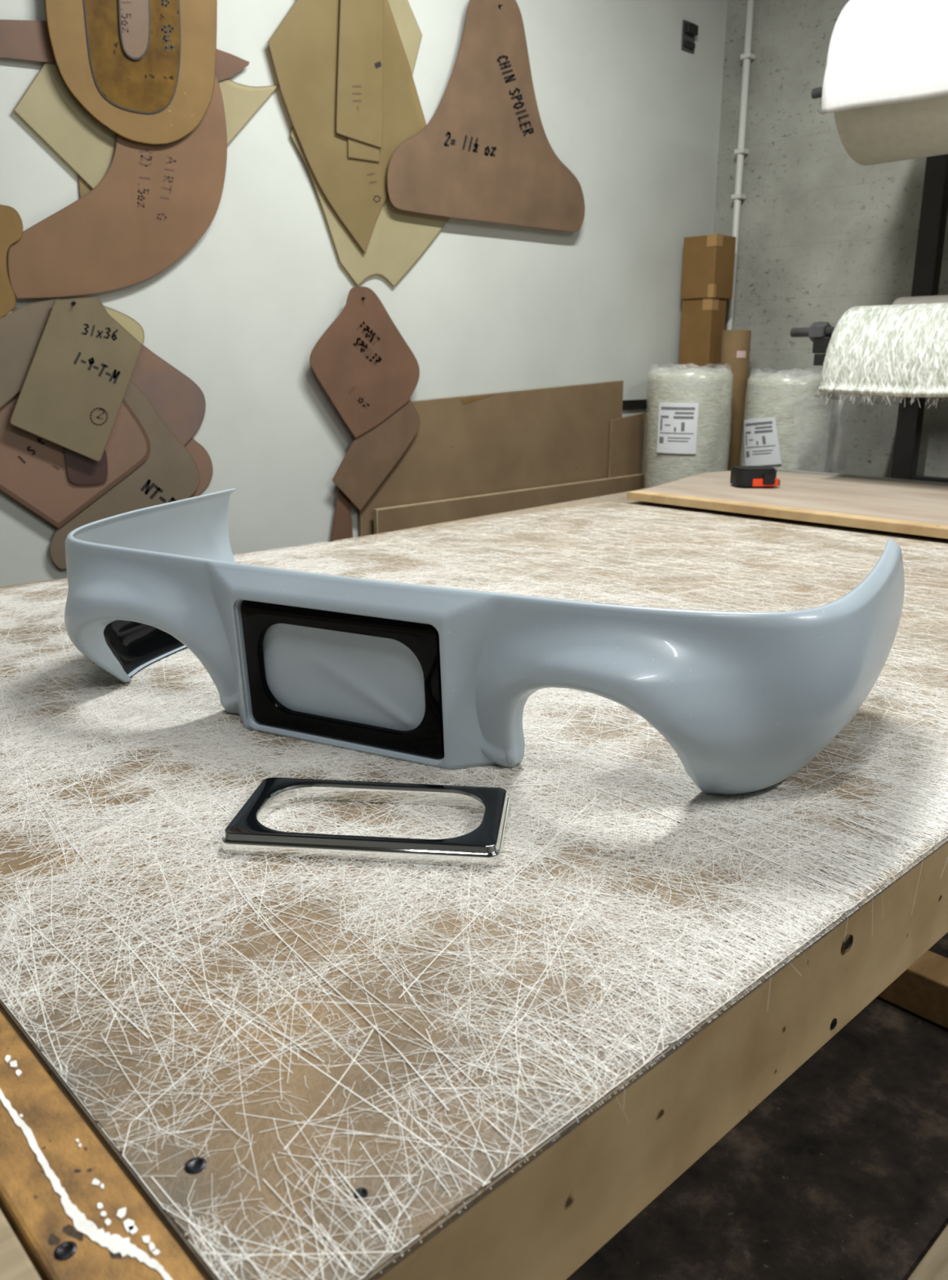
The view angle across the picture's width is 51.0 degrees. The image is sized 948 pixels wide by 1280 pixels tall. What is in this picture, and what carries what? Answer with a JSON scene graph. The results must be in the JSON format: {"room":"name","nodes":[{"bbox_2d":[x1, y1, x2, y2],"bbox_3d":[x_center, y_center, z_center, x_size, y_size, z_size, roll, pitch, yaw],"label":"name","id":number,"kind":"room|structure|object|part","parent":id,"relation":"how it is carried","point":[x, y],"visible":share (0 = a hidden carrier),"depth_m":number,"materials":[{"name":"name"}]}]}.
{"room":"fiberglass workshop","nodes":[
{"label":"fiberglass workshop","id":0,"kind":"room"},
{"bbox_2d":[0,0,727,586],"bbox_3d":[-1.380,-1.121,2.613,6.845,3.350,0.100,-14,21,-41],"label":"wall","id":1,"kind":"structure","parent":0,"point":[633,115],"depth_m":3.65,"materials":[{"name":"white paint"}]},
{"bbox_2d":[0,204,22,317],"bbox_3d":[-1.280,-0.993,2.633,0.190,0.323,0.003,-14,21,-41],"label":"card offcut template","id":2,"kind":"object","parent":1,"relation":"attached to","point":[11,222],"visible":1,"depth_m":2.65,"materials":[{"name":"brown cardboard"}]},
{"bbox_2d":[0,298,59,408],"bbox_3d":[-1.257,-0.760,2.711,0.309,0.336,0.003,-14,21,-41],"label":"cardboard template","id":3,"kind":"object","parent":1,"relation":"attached to","point":[21,330],"visible":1,"depth_m":2.72,"materials":[{"name":"brown cardboard"}]},
{"bbox_2d":[0,391,150,528],"bbox_3d":[-1.197,-0.580,2.838,0.572,0.521,0.003,-14,21,-41],"label":"template","id":4,"kind":"object","parent":1,"relation":"attached to","point":[33,472],"visible":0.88,"depth_m":2.86,"materials":[{"name":"brown cardboard"}]},
{"bbox_2d":[9,296,142,461],"bbox_3d":[-1.117,-0.735,2.817,0.402,0.458,0.019,-14,21,-41],"label":"template","id":5,"kind":"object","parent":1,"relation":"attached to","point":[71,396],"visible":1,"depth_m":2.82,"materials":[{"name":"brown cardboard"}]},
{"bbox_2d":[77,174,92,197],"bbox_3d":[-1.043,-1.485,2.762,0.156,0.499,0.003,-14,21,-41],"label":"strip","id":6,"kind":"object","parent":1,"relation":"attached to","point":[84,188],"visible":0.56,"depth_m":2.78,"materials":[{"name":"brown cardboard"}]},
{"bbox_2d":[63,447,107,484],"bbox_3d":[-1.133,-0.524,2.908,0.124,0.137,0.003,-14,21,-41],"label":"template","id":7,"kind":"object","parent":1,"relation":"attached to","point":[82,469],"visible":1,"depth_m":2.91,"materials":[{"name":"brown cardboard"}]},
{"bbox_2d":[7,74,226,298],"bbox_3d":[-0.999,-1.313,2.825,0.688,0.676,0.003,-14,21,-41],"label":"curved brown template","id":8,"kind":"object","parent":1,"relation":"attached to","point":[153,203],"visible":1,"depth_m":2.86,"materials":[{"name":"brown cardboard"}]},
{"bbox_2d":[103,306,144,345],"bbox_3d":[-1.077,-0.847,2.854,0.280,0.235,0.003,-14,21,-41],"label":"cardboard template","id":9,"kind":"object","parent":1,"relation":"attached to","point":[131,326],"visible":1,"depth_m":2.90,"materials":[{"name":"brown cardboard"}]},
{"bbox_2d":[49,380,199,568],"bbox_3d":[-1.056,-0.525,2.999,0.494,0.574,0.003,-14,21,-41],"label":"template","id":10,"kind":"object","parent":1,"relation":"attached to","point":[170,473],"visible":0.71,"depth_m":3.04,"materials":[{"name":"brown cardboard"}]},
{"bbox_2d":[0,19,249,81],"bbox_3d":[-0.993,-1.619,2.755,0.853,0.152,0.003,-14,21,-41],"label":"pink arrow template","id":11,"kind":"object","parent":1,"relation":"attached to","point":[27,40],"visible":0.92,"depth_m":2.61,"materials":[{"name":"brown cardboard"}]},
{"bbox_2d":[44,0,217,144],"bbox_3d":[-0.928,-1.824,2.732,0.521,0.842,0.006,-14,21,-41],"label":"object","id":12,"kind":"object","parent":1,"relation":"attached to","point":[65,19],"visible":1,"depth_m":2.84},
{"bbox_2d":[83,0,181,114],"bbox_3d":[-0.934,-1.782,2.727,0.292,0.613,0.009,-14,21,-41],"label":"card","id":13,"kind":"object","parent":12,"relation":"attached to","point":[148,84],"depth_m":2.76,"materials":[{"name":"brown cardboard"}]},
{"bbox_3d":[-0.929,-1.784,2.727,0.110,0.351,0.003,-14,21,-41],"label":"round ended strip","id":14,"kind":"part","parent":13,"relation":"part of","materials":[{"name":"beige cardboard"}]},
{"bbox_2d":[13,62,279,189],"bbox_3d":[-0.909,-1.452,2.892,0.828,0.506,0.003,-14,21,-41],"label":"cream template","id":15,"kind":"object","parent":1,"relation":"attached to","point":[47,106],"visible":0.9,"depth_m":2.74,"materials":[{"name":"beige cardboard"}]},
{"bbox_2d":[129,345,205,445],"bbox_3d":[-0.977,-0.751,3.022,0.349,0.478,0.003,-14,21,-41],"label":"template","id":16,"kind":"object","parent":1,"relation":"attached to","point":[178,401],"visible":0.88,"depth_m":3.06,"materials":[{"name":"brown cardboard"}]},
{"bbox_2d":[184,437,213,497],"bbox_3d":[-0.943,-0.556,3.119,0.270,0.382,0.003,-14,21,-41],"label":"template","id":17,"kind":"object","parent":1,"relation":"attached to","point":[202,459],"visible":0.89,"depth_m":3.19,"materials":[{"name":"brown cardboard"}]},
{"bbox_2d":[331,488,352,541],"bbox_3d":[-0.478,-0.426,3.582,0.101,0.255,0.003,-14,21,-41],"label":"leg template","id":18,"kind":"object","parent":1,"relation":"attached to","point":[342,529],"visible":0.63,"depth_m":3.58,"materials":[{"name":"brown"}]},
{"bbox_2d":[267,0,426,253],"bbox_3d":[-0.389,-1.809,3.273,0.651,1.000,0.016,-14,21,-41],"label":"amber template","id":19,"kind":"object","parent":1,"relation":"attached to","point":[304,46],"depth_m":3.26,"materials":[{"name":"brown cardboard"}]},
{"bbox_3d":[-0.369,-1.962,3.240,0.220,0.637,0.003,-14,21,-41],"label":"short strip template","id":20,"kind":"part","parent":19,"relation":"part of","materials":[{"name":"beige cardboard"}]},
{"bbox_2d":[347,137,379,161],"bbox_3d":[-0.354,-1.948,3.268,0.176,0.685,0.003,-14,21,-41],"label":"strip","id":21,"kind":"object","parent":1,"relation":"attached to","point":[357,149],"visible":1,"depth_m":3.33,"materials":[{"name":"brown cardboard"}]},
{"bbox_2d":[309,286,419,437],"bbox_3d":[-0.370,-0.971,3.488,0.479,0.509,0.019,-14,21,-41],"label":"template","id":22,"kind":"object","parent":1,"relation":"attached to","point":[363,363],"visible":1,"depth_m":3.48,"materials":[{"name":"brown cardboard"}]},
{"bbox_2d":[289,125,448,286],"bbox_3d":[-0.339,-1.546,3.422,0.676,0.629,0.003,-14,21,-41],"label":"template","id":23,"kind":"object","parent":1,"relation":"attached to","point":[398,238],"visible":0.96,"depth_m":3.49,"materials":[{"name":"brown cardboard"}]},
{"bbox_2d":[332,399,420,511],"bbox_3d":[-0.350,-0.675,3.610,0.408,0.395,0.003,-14,21,-41],"label":"template","id":24,"kind":"object","parent":1,"relation":"attached to","point":[371,455],"visible":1,"depth_m":3.61,"materials":[{"name":"brown cardboard"}]},
{"bbox_2d":[387,0,422,74],"bbox_3d":[-0.267,-2.075,3.353,0.240,0.665,0.003,-14,21,-41],"label":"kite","id":25,"kind":"object","parent":1,"relation":"attached to","point":[410,33],"visible":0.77,"depth_m":3.39,"materials":[{"name":"brown cardboard"}]},
{"bbox_2d":[386,0,584,231],"bbox_3d":[0.084,-1.963,3.661,1.033,0.794,0.019,-14,21,-41],"label":"spoiler template","id":26,"kind":"object","parent":1,"relation":"attached to","point":[485,153],"visible":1,"depth_m":3.65,"materials":[{"name":"brown cardboard"}]},
{"bbox_2d":[622,399,646,409],"bbox_3d":[0.838,-1.116,4.697,0.826,0.042,0.012,-14,21,-41],"label":"trim","id":27,"kind":"structure","parent":1,"relation":"attached to","point":[639,403],"depth_m":4.60,"materials":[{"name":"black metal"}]},
{"bbox_2d":[680,19,697,53],"bbox_3d":[0.950,-2.649,4.363,0.090,0.116,0.030,-14,21,-41],"label":"wall bracket","id":28,"kind":"object","parent":1,"relation":"attached to","point":[690,29],"visible":1,"depth_m":4.35,"materials":[{"name":"grey metal"}]},
{"bbox_2d":[566,932,947,1279],"bbox_3d":[0.589,1.086,1.128,6.945,0.100,5.750,-14,21,-41],"label":"floor","id":29,"kind":"structure","parent":0,"point":[840,1172],"depth_m":1.64,"materials":[{"name":"black concrete"}]},
{"bbox_2d":[0,487,947,1279],"bbox_3d":[0.469,0.280,2.245,3.660,0.851,2.200,-14,21,-41],"label":"workbench","id":30,"kind":"object","parent":29,"relation":"on","point":[73,1207],"visible":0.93,"depth_m":0.74,"materials":[{"name":"wood"}]},
{"bbox_2d":[221,777,510,867],"bbox_3d":[-0.102,0.178,0.994,0.268,0.019,0.141,2,16,6],"label":"surround","id":31,"kind":"object","parent":30,"relation":"on","point":[246,834],"visible":1,"depth_m":0.94,"materials":[{"name":"black plastic"}]},
{"bbox_2d":[0,502,947,1279],"bbox_3d":[0.177,-0.039,1.901,2.422,0.056,1.798,-14,21,-41],"label":"strands","id":32,"kind":"object","parent":30,"relation":"on","point":[923,819],"visible":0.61,"depth_m":0.94,"materials":[{"name":"white"}]},
{"bbox_2d":[64,488,904,795],"bbox_3d":[-0.056,-0.034,1.361,1.156,0.228,0.527,8,17,26],"label":"bumper cover","id":33,"kind":"object","parent":30,"relation":"on","point":[744,701],"visible":0.99,"depth_m":1.10,"materials":[{"name":"grey plastic"}]},
{"bbox_2d":[240,600,444,757],"bbox_3d":[-0.158,0.043,1.177,0.279,0.163,0.020,8,17,26],"label":"surround","id":34,"kind":"object","parent":33,"relation":"attached to","point":[426,739],"visible":1,"depth_m":1.17,"materials":[{"name":"black plastic"}]},
{"bbox_2d":[626,468,947,540],"bbox_3d":[1.387,-0.414,3.073,1.014,0.040,1.860,-14,21,-41],"label":"table top","id":35,"kind":"object","parent":30,"relation":"on","point":[907,507],"visible":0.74,"depth_m":3.12,"materials":[{"name":"brown wood"}]},
{"bbox_2d":[729,465,780,487],"bbox_3d":[0.962,-0.559,3.407,0.148,0.062,0.134,-2,16,-6],"label":"tape measure","id":36,"kind":"object","parent":35,"relation":"on","point":[756,476],"visible":1,"depth_m":3.36,"materials":[{"name":"black plastic"}]},
{"bbox_2d":[358,380,623,537],"bbox_3d":[0.128,-0.451,4.172,1.497,1.215,0.010,-14,21,-41],"label":"board","id":37,"kind":"object","parent":29,"relation":"on","point":[488,443],"visible":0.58,"depth_m":4.06,"materials":[{"name":"brown cardboard"}]},
{"bbox_2d":[373,473,644,533],"bbox_3d":[0.215,-0.255,4.260,1.584,0.789,0.020,-14,21,-41],"label":"board","id":38,"kind":"object","parent":29,"relation":"on","point":[387,519],"visible":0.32,"depth_m":4.03,"materials":[{"name":"brown wood"}]},
{"bbox_2d":[608,413,643,477],"bbox_3d":[0.699,-0.518,4.688,0.228,1.066,0.009,-14,21,-41],"label":"board","id":39,"kind":"object","parent":29,"relation":"on","point":[625,433],"visible":0.36,"depth_m":4.58,"materials":[{"name":"brown wood"}]},
{"bbox_2d":[640,411,646,488],"bbox_3d":[0.822,-0.555,4.810,0.080,1.071,0.012,-14,21,-41],"label":"board","id":40,"kind":"object","parent":29,"relation":"on","point":[644,419],"visible":0.14,"depth_m":4.68,"materials":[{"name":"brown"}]},
{"bbox_2d":[644,367,733,488],"bbox_3d":[0.965,-0.600,4.558,0.398,1.291,0.392,-14,21,-41],"label":"roll","id":41,"kind":"object","parent":29,"relation":"on","point":[689,411],"visible":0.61,"depth_m":4.31,"materials":[{"name":"white fabric"}]},
{"bbox_2d":[658,406,694,443],"bbox_3d":[0.874,-0.927,4.293,0.150,0.154,0.015,8,17,26],"label":"print","id":42,"kind":"object","parent":41,"relation":"attached to","point":[676,424],"depth_m":4.29,"materials":[{"name":"grey paper"}]},
{"bbox_2d":[720,329,751,471],"bbox_3d":[1.198,-0.720,4.725,0.128,1.435,0.128,-14,21,-41],"label":"cardboard tube","id":43,"kind":"object","parent":29,"relation":"on","point":[735,344],"visible":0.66,"depth_m":4.53,"materials":[{"name":"brown cardboard"}]},
{"bbox_2d":[738,372,833,472],"bbox_3d":[1.364,-0.552,4.428,0.408,1.270,0.669,3,16,9],"label":"roll","id":44,"kind":"object","parent":29,"relation":"on","point":[783,428],"visible":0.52,"depth_m":4.31,"materials":[{"name":"white fabric"}]},
{"bbox_2d":[745,421,775,457],"bbox_3d":[1.249,-0.881,4.366,0.019,0.162,0.169,-12,19,-36],"label":"print","id":45,"kind":"object","parent":44,"relation":"attached to","point":[760,436],"depth_m":4.35,"materials":[{"name":"grey paper"}]},
{"bbox_2d":[813,154,947,482],"bbox_3d":[2.116,-0.989,3.255,0.760,2.750,1.748,-14,21,-41],"label":"rack","id":46,"kind":"object","parent":29,"relation":"on","point":[934,206],"visible":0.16,"depth_m":3.96,"materials":[{"name":"black metal"}]},
{"bbox_3d":[1.513,-1.086,3.856,0.710,0.042,0.040,-14,21,-41],"label":"arm","id":47,"kind":"part","parent":46,"relation":"part of","materials":[{"name":"black metal"}]},
{"bbox_2d":[790,302,947,407],"bbox_3d":[1.779,-0.867,3.019,0.299,0.333,1.886,-14,21,-41],"label":"roll","id":48,"kind":"object","parent":46,"relation":"on","point":[893,350],"visible":1,"depth_m":3.30,"materials":[{"name":"white fabric"}]},
{"bbox_2d":[810,0,947,165],"bbox_3d":[1.879,-1.781,2.898,0.547,0.532,1.938,-14,21,-41],"label":"roll","id":49,"kind":"object","parent":46,"relation":"on","point":[885,86],"visible":1,"depth_m":3.18,"materials":[{"name":"white fabric"}]},
{"bbox_3d":[1.815,-1.214,4.056,0.060,2.750,0.084,-14,21,-41],"label":"post","id":50,"kind":"part","parent":46,"relation":"part of","materials":[{"name":"black metal"}]},
{"bbox_2d":[892,294,947,304],"bbox_3d":[2.155,-1.083,3.351,0.200,0.200,1.482,-14,21,-41],"label":"spare roll","id":51,"kind":"object","parent":46,"relation":"on","point":[929,299],"visible":0.13,"depth_m":3.74,"materials":[{"name":"white fabric"}]},
{"bbox_2d":[877,950,947,1028],"bbox_3d":[1.297,0.818,1.707,0.100,0.095,1.500,-14,21,-41],"label":"wooden beam","id":52,"kind":"structure","parent":29,"relation":"on","point":[922,989],"depth_m":2.04,"materials":[{"name":"brown wood"}]},
{"bbox_2d":[906,1224,947,1279],"bbox_3d":[1.012,0.881,1.631,1.500,0.021,0.240,-14,21,-41],"label":"plank","id":53,"kind":"object","parent":29,"relation":"on","point":[934,1264],"visible":1,"depth_m":1.46,"materials":[{"name":"brown wood"}]},
{"bbox_3d":[1.081,-0.366,4.978,0.144,0.616,0.174,-14,21,-41],"label":"cardboard box","id":54,"kind":"object","parent":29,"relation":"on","visible":0},
{"bbox_2d":[678,297,726,369],"bbox_3d":[1.073,-1.125,4.761,0.121,0.958,0.169,-14,21,-41],"label":"cardboard box","id":55,"kind":"object","parent":54,"relation":"on","point":[703,321],"visible":0.48,"depth_m":4.62,"materials":[{"name":"brown cardboard"}]},
{"bbox_2d":[680,233,736,299],"bbox_3d":[1.083,-1.719,4.600,0.159,0.272,0.180,-14,21,-41],"label":"cardboard box","id":56,"kind":"object","parent":55,"relation":"on","point":[708,260],"visible":0.94,"depth_m":4.54,"materials":[{"name":"brown cardboard"}]},
{"bbox_2d":[713,0,947,477],"bbox_3d":[3.085,-1.206,2.918,0.100,3.350,5.750,-14,21,-41],"label":"wall","id":57,"kind":"structure","parent":0,"point":[824,233],"depth_m":4.41,"materials":[{"name":"grey concrete"}]},
{"bbox_2d":[725,0,755,329],"bbox_3d":[1.228,-1.710,4.715,0.051,3.310,0.048,-14,21,-41],"label":"conduit pipe","id":58,"kind":"object","parent":57,"relation":"attached to","point":[747,56],"visible":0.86,"depth_m":4.54,"materials":[{"name":"grey"}]}
]}

